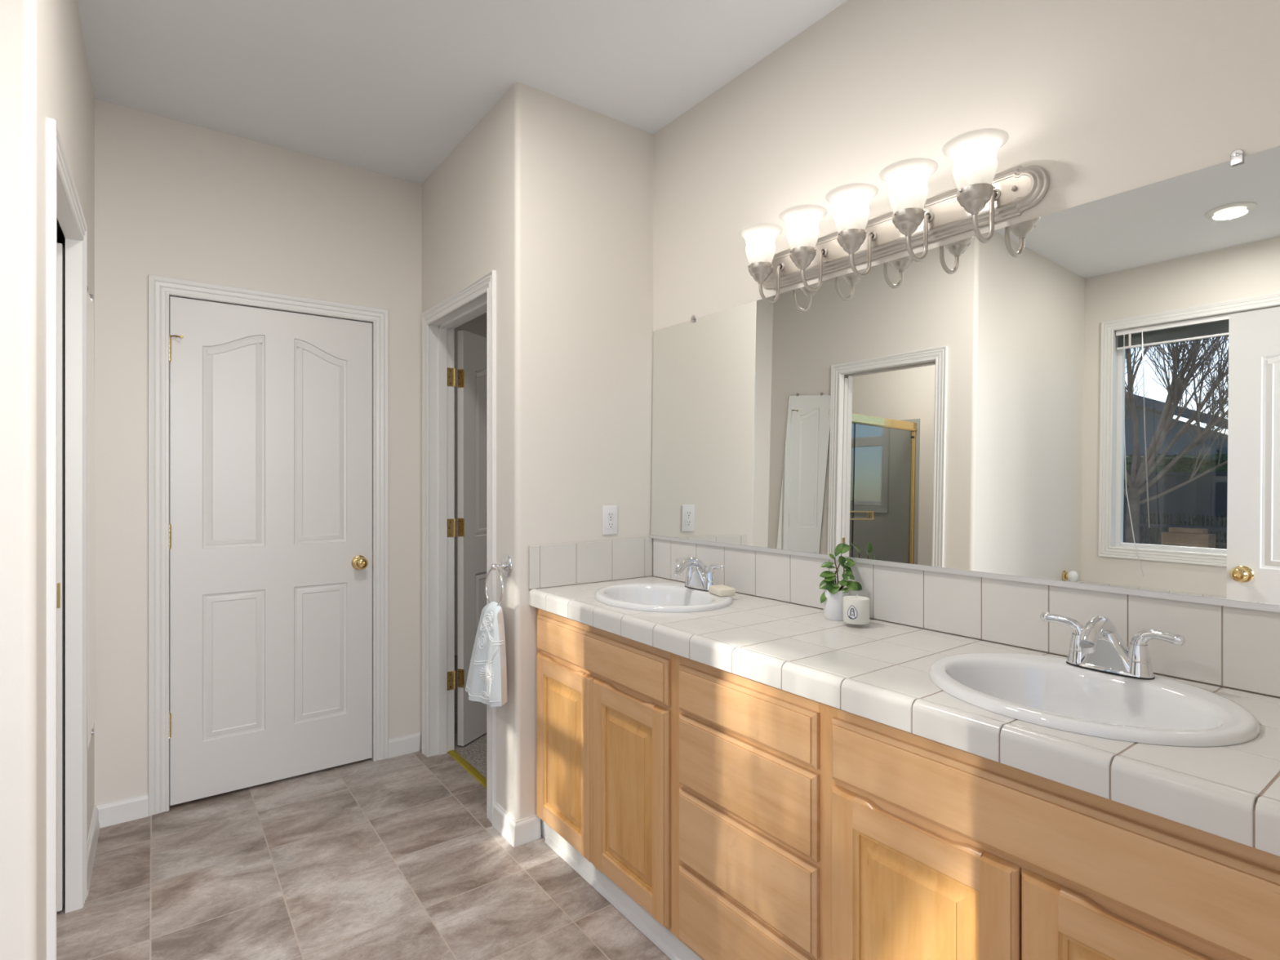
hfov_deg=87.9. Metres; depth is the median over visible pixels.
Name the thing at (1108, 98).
wall
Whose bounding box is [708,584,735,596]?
soap bar
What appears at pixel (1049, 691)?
sink
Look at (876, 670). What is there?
countertop
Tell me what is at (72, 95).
wall
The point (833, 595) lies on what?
potted plant
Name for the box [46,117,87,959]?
trim
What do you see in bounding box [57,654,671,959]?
floor
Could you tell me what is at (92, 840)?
baseboard
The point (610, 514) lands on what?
receptacle
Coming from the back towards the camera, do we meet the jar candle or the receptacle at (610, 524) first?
the receptacle at (610, 524)
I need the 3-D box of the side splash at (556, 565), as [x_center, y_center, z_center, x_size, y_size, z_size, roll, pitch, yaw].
[-0.177,0.321,2.575,0.559,0.158,0.012,0,0,-36]
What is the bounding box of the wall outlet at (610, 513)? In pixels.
[602,505,617,534]
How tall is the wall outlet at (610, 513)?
0.114 m
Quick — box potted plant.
[819,543,862,621]
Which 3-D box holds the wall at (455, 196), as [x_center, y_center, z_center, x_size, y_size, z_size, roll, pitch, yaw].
[-0.269,-0.060,4.190,2.420,2.743,2.700,0,0,-36]
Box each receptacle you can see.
[607,511,613,518]
[607,521,613,528]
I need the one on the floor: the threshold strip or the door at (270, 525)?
the threshold strip
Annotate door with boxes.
[57,242,65,911]
[168,296,372,805]
[447,329,486,746]
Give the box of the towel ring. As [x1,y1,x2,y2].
[484,554,512,605]
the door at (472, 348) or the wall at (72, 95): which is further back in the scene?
the door at (472, 348)
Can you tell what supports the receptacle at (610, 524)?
attached to the wall outlet at (610, 513)
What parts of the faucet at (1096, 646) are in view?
handle, spout, handle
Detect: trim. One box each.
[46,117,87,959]
[57,177,79,913]
[148,274,388,816]
[422,270,496,824]
[429,293,486,756]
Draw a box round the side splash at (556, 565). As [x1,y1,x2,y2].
[528,537,652,589]
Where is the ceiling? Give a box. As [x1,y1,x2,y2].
[76,0,847,184]
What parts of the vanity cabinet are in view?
rail, panel, rail, rail, panel, rail, drawer, drawer, drawer, drawer, panel, rail, panel, rail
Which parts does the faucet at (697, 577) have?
handle, spout, handle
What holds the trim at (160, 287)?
attached to the wall at (174, 198)
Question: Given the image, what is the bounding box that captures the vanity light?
[737,128,1049,303]
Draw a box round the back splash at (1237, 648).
[653,538,1279,697]
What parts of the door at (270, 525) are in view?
knob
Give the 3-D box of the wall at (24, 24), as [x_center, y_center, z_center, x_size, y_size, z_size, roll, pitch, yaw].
[-1.843,-0.060,1.001,1.411,2.743,0.217,0,0,-36]
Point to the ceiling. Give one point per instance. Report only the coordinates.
(392, 88)
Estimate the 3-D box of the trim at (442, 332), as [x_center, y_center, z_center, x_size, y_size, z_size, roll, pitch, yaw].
[-0.743,0.289,2.893,0.122,2.045,0.700,0,0,-36]
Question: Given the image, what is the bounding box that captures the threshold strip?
[447,750,486,788]
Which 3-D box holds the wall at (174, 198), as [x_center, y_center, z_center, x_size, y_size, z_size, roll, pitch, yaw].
[-1.593,-0.060,2.910,1.471,2.743,0.120,0,0,-36]
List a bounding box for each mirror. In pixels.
[87,292,96,751]
[649,146,1279,612]
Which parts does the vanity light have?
lamp shade, arm, lamp shade, arm, lamp shade, arm, lamp shade, arm, lamp shade, arm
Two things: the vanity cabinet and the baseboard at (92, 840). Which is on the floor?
the vanity cabinet
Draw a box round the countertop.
[528,576,1279,856]
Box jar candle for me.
[843,594,869,624]
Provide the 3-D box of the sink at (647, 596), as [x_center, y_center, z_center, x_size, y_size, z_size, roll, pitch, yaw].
[0.075,0.469,2.236,0.430,0.170,0.510,0,0,-36]
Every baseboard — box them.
[87,805,100,896]
[95,793,148,827]
[388,732,422,758]
[492,801,541,847]
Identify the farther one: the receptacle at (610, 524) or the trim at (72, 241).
the receptacle at (610, 524)
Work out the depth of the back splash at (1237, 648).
1.58 m
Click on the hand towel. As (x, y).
(486, 680)
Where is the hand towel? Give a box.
[465,601,506,706]
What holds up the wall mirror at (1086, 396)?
attached to the wall at (1108, 98)
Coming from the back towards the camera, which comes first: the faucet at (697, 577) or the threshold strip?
the threshold strip
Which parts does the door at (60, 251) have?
latch plate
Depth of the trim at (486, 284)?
2.65 m
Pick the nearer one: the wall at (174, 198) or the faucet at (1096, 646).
the faucet at (1096, 646)
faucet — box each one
[673,556,724,591]
[1040,612,1185,679]
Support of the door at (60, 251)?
in the wall at (72, 95)
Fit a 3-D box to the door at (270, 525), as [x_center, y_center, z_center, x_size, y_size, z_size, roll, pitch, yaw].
[-1.553,0.286,2.851,0.782,2.026,0.101,0,0,-36]
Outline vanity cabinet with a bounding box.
[536,608,1279,959]
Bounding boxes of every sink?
[594,582,732,612]
[928,652,1259,746]
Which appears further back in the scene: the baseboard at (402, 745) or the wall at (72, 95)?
the baseboard at (402, 745)
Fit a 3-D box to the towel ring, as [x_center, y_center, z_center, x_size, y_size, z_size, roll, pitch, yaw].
[-0.514,0.373,2.424,0.066,0.192,0.151,0,0,-36]
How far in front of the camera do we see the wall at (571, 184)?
2.50 m
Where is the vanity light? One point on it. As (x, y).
(982, 197)
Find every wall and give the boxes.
[0,0,50,959]
[50,0,94,838]
[94,98,422,805]
[422,111,489,655]
[489,82,653,835]
[653,0,1279,698]
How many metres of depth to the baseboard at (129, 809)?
2.54 m

